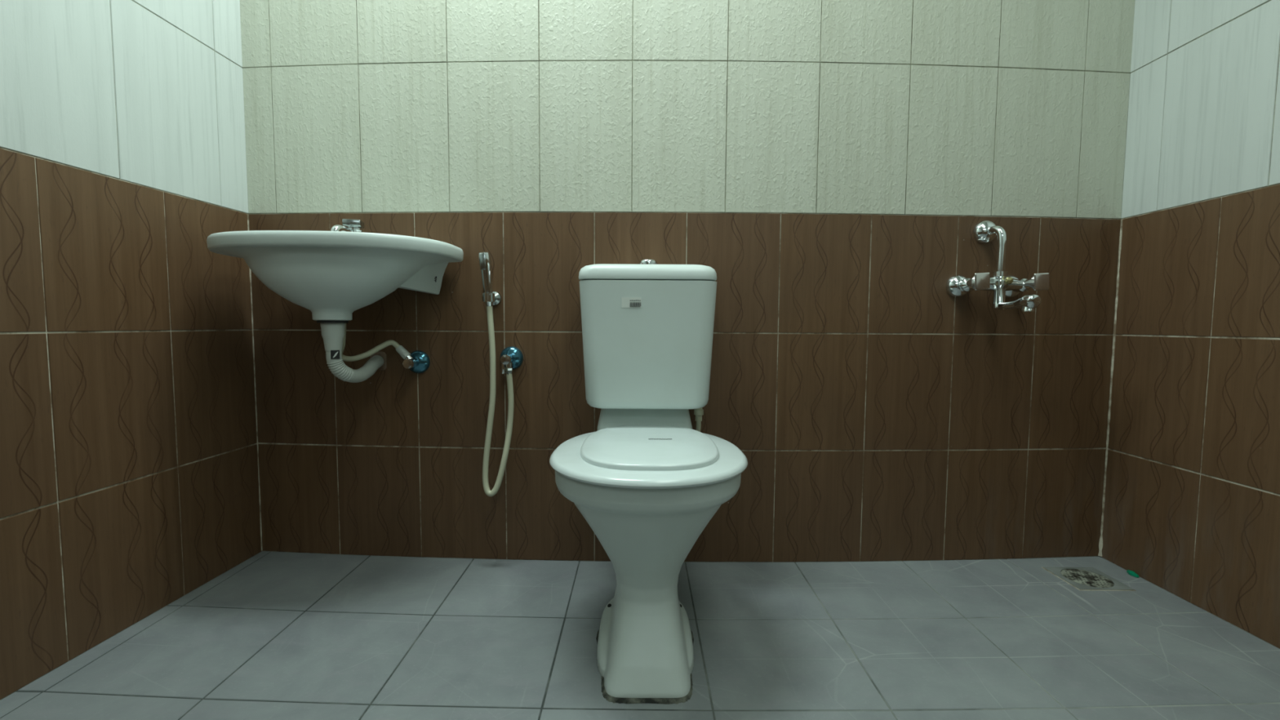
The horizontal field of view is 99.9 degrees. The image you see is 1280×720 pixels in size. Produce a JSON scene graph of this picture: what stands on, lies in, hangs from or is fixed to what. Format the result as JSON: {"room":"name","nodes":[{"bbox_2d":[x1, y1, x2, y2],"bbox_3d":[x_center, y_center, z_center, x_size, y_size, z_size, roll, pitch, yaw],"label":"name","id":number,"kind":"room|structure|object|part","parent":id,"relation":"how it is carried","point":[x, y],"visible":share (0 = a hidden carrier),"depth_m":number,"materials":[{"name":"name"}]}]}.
{"room":"bathroom","nodes":[
{"label":"bathroom","id":0,"kind":"room"},
{"bbox_2d":[0,0,262,700],"bbox_3d":[-1.129,-0.557,0.064,0.002,2.400,2.802,0,4,2],"label":"wall","id":1,"kind":"structure","parent":0,"point":[129,478],"depth_m":1.12,"materials":[{"name":"brown tile"}]},
{"bbox_2d":[247,213,262,551],"bbox_3d":[-1.077,0.072,1.507,0.006,0.945,0.009,2,4,27],"label":"trim","id":2,"kind":"structure","parent":1,"relation":"attached to","point":[252,329],"depth_m":1.51,"materials":[{"name":"tile"}]},
{"bbox_2d":[0,551,1279,719],"bbox_3d":[0.062,0.647,0.143,2.566,0.001,2.840,0,4,0],"label":"floor","id":3,"kind":"structure","parent":0,"point":[275,635],"depth_m":1.09,"materials":[{"name":"grey tile"}]},
{"bbox_2d":[549,258,747,704],"bbox_3d":[0.014,0.172,1.172,0.413,0.814,0.585,0,4,0],"label":"toilet","id":4,"kind":"object","parent":3,"relation":"on","point":[647,484],"visible":1,"depth_m":1.04,"materials":[{"name":"white ceramic"}]},
{"bbox_3d":[0.018,-0.211,1.331,0.326,0.038,0.196,0,4,0],"label":"tank lid","id":5,"kind":"part","parent":4,"relation":"part of","materials":[{"name":"white ceramic"}]},
{"bbox_3d":[0.018,-0.039,1.342,0.325,0.303,0.194,0,4,0],"label":"tank","id":6,"kind":"part","parent":4,"relation":"part of","materials":[{"name":"white ceramic"}]},
{"bbox_3d":[0.015,0.351,1.183,0.370,0.455,0.535,0,4,0],"label":"bowl","id":7,"kind":"part","parent":4,"relation":"part of","materials":[{"name":"white ceramic"}]},
{"bbox_3d":[0.017,0.191,1.110,0.393,0.017,0.446,0,4,0],"label":"seat","id":8,"kind":"part","parent":4,"relation":"part of","materials":[{"name":"white plastic"}]},
{"bbox_3d":[0.019,0.175,1.134,0.277,0.013,0.384,0,4,0],"label":"seat lid","id":9,"kind":"part","parent":4,"relation":"part of","materials":[{"name":"white plastic"}]},
{"bbox_2d":[1042,566,1136,591],"bbox_3d":[1.165,0.569,1.402,0.140,0.002,0.128,0,4,0],"label":"floor drain","id":10,"kind":"object","parent":3,"relation":"on","point":[1081,578],"visible":1,"depth_m":1.39,"materials":[{"name":"metal"}]},
{"bbox_2d":[1126,569,1139,577],"bbox_3d":[1.303,0.564,1.424,0.015,0.008,0.033,1,4,16],"label":"scrap","id":11,"kind":"object","parent":3,"relation":"on","point":[1130,572],"visible":1,"depth_m":1.42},
{"bbox_2d":[240,0,1134,562],"bbox_3d":[0.121,-0.640,1.433,2.402,2.400,0.056,0,4,0],"label":"wall","id":12,"kind":"structure","parent":0,"point":[875,412],"depth_m":1.45,"materials":[{"name":"brown tile"}]},
{"bbox_2d":[206,230,463,320],"bbox_3d":[-0.736,-0.190,1.289,0.556,0.189,0.308,0,4,0],"label":"basin","id":13,"kind":"object","parent":12,"relation":"attached to","point":[333,275],"visible":0.99,"depth_m":1.19,"materials":[{"name":"white ceramic"}]},
{"bbox_2d":[330,218,364,231],"bbox_3d":[-0.720,-0.316,1.332,0.048,0.066,0.118,0,4,-9],"label":"tap","id":14,"kind":"object","parent":13,"relation":"on","point":[351,225],"visible":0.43,"depth_m":1.34,"materials":[{"name":"silver metal"}]},
{"bbox_3d":[-0.725,-0.311,1.319,0.023,0.034,0.094,0,4,0],"label":"spout","id":15,"kind":"part","parent":14,"relation":"part of","materials":[{"name":"silver metal"}]},
{"bbox_3d":[-0.722,-0.342,1.356,0.042,0.018,0.042,-1,4,-14],"label":"handle","id":16,"kind":"part","parent":14,"relation":"part of","materials":[{"name":"silver metal"}]},
{"bbox_2d":[316,320,383,382],"bbox_3d":[-0.716,-0.022,1.358,0.066,0.155,0.221,1,4,10],"label":"pipe","id":17,"kind":"object","parent":13,"relation":"attached to","point":[332,331],"visible":1,"depth_m":1.28,"materials":[{"name":"white plastic"}]},
{"bbox_2d":[341,323,408,361],"bbox_3d":[-0.696,-0.067,1.393,0.166,0.139,0.070,0,4,-8],"label":"supply hose","id":18,"kind":"object","parent":13,"relation":"attached to","point":[400,349],"visible":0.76,"depth_m":1.40,"materials":[{"name":"beige plastic"}]},
{"bbox_2d":[400,350,430,373],"bbox_3d":[-0.606,0.005,1.432,0.066,0.068,0.073,0,4,0],"label":"angle valve","id":19,"kind":"object","parent":12,"relation":"attached to","point":[418,362],"visible":1,"depth_m":1.45,"materials":[{"name":"silver metal"}]},
{"bbox_3d":[-0.604,0.009,1.407,0.027,0.026,0.023,0,4,0],"label":"knob","id":20,"kind":"part","parent":19,"relation":"part of","materials":[{"name":"silver metal"}]},
{"bbox_2d":[482,291,502,306],"bbox_3d":[-0.391,-0.163,1.414,0.039,0.039,0.066,0,4,0],"label":"holder","id":21,"kind":"object","parent":12,"relation":"attached to","point":[495,297],"visible":0.88,"depth_m":1.39,"materials":[{"name":"silver metal"}]},
{"bbox_2d":[478,251,514,496],"bbox_3d":[-0.374,0.040,1.409,0.086,0.638,0.038,-1,4,-21],"label":"bidet spray","id":22,"kind":"object","parent":21,"relation":"hanging from","point":[485,263],"visible":1,"depth_m":1.41,"materials":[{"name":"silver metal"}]},
{"bbox_3d":[-0.397,-0.208,1.385,0.033,0.140,0.039,0,4,0],"label":"handle","id":23,"kind":"part","parent":22,"relation":"part of","materials":[{"name":"silver metal"}]},
{"bbox_3d":[-0.386,-0.199,1.380,0.005,0.062,0.005,0,4,0],"label":"trigger arm","id":24,"kind":"part","parent":22,"relation":"part of","materials":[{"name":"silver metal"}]},
{"bbox_3d":[-0.391,-0.164,1.432,0.039,0.039,0.030,0,4,0],"label":"wall plate","id":25,"kind":"part","parent":21,"relation":"part of","materials":[{"name":"silver metal"}]},
{"bbox_2d":[499,346,523,375],"bbox_3d":[-0.347,0.003,1.420,0.063,0.076,0.073,0,4,0],"label":"angle valve","id":26,"kind":"object","parent":12,"relation":"attached to","point":[511,357],"visible":1,"depth_m":1.44,"materials":[{"name":"silver metal"}]},
{"bbox_3d":[-0.356,0.018,1.396,0.007,0.036,0.006,0,4,0],"label":"lever","id":27,"kind":"part","parent":26,"relation":"part of","materials":[{"name":"silver metal"}]},
{"bbox_3d":[-0.347,-0.001,1.395,0.027,0.026,0.023,0,4,0],"label":"knob","id":28,"kind":"part","parent":26,"relation":"part of","materials":[{"name":"silver metal"}]},
{"bbox_2d":[946,220,1049,311],"bbox_3d":[0.930,-0.245,1.361,0.209,0.250,0.199,0,4,0],"label":"mixer tap","id":29,"kind":"object","parent":12,"relation":"attached to","point":[1003,286],"visible":1,"depth_m":1.38,"materials":[{"name":"silver metal"}]},
{"bbox_3d":[0.857,-0.197,1.414,0.034,0.034,0.041,0,4,0],"label":"inlet leg","id":30,"kind":"part","parent":29,"relation":"part of","materials":[{"name":"silver metal"}]},
{"bbox_3d":[0.854,-0.198,1.371,0.040,0.045,0.062,0,4,0],"label":"handle","id":31,"kind":"part","parent":29,"relation":"part of","materials":[{"name":"silver metal"}]},
{"bbox_3d":[0.939,-0.203,1.375,0.019,0.019,0.027,0,4,0],"label":"diverter knob","id":32,"kind":"part","parent":29,"relation":"part of","materials":[{"name":"gold metal"}]},
{"bbox_3d":[0.935,-0.139,1.332,0.034,0.042,0.127,0,4,0],"label":"spout","id":33,"kind":"part","parent":29,"relation":"part of","materials":[{"name":"silver metal"}]},
{"bbox_3d":[1.003,-0.196,1.419,0.034,0.034,0.050,0,4,0],"label":"inlet leg","id":34,"kind":"part","parent":29,"relation":"part of","materials":[{"name":"silver metal"}]},
{"bbox_3d":[1.002,-0.197,1.371,0.040,0.045,0.062,0,4,0],"label":"handle","id":35,"kind":"part","parent":29,"relation":"part of","materials":[{"name":"silver metal"}]},
{"bbox_2d":[1097,219,1122,556],"bbox_3d":[1.318,0.087,1.505,0.010,0.945,0.012,4,5,44],"label":"trim","id":36,"kind":"structure","parent":12,"relation":"attached to","point":[1100,543],"depth_m":1.50,"materials":[{"name":"tile"}]},
{"bbox_2d":[1099,0,1279,648],"bbox_3d":[1.300,-0.542,0.064,0.002,2.400,2.800,0,4,1],"label":"wall","id":37,"kind":"structure","parent":0,"point":[1192,500],"depth_m":1.26,"materials":[{"name":"brown tile"}]}
]}

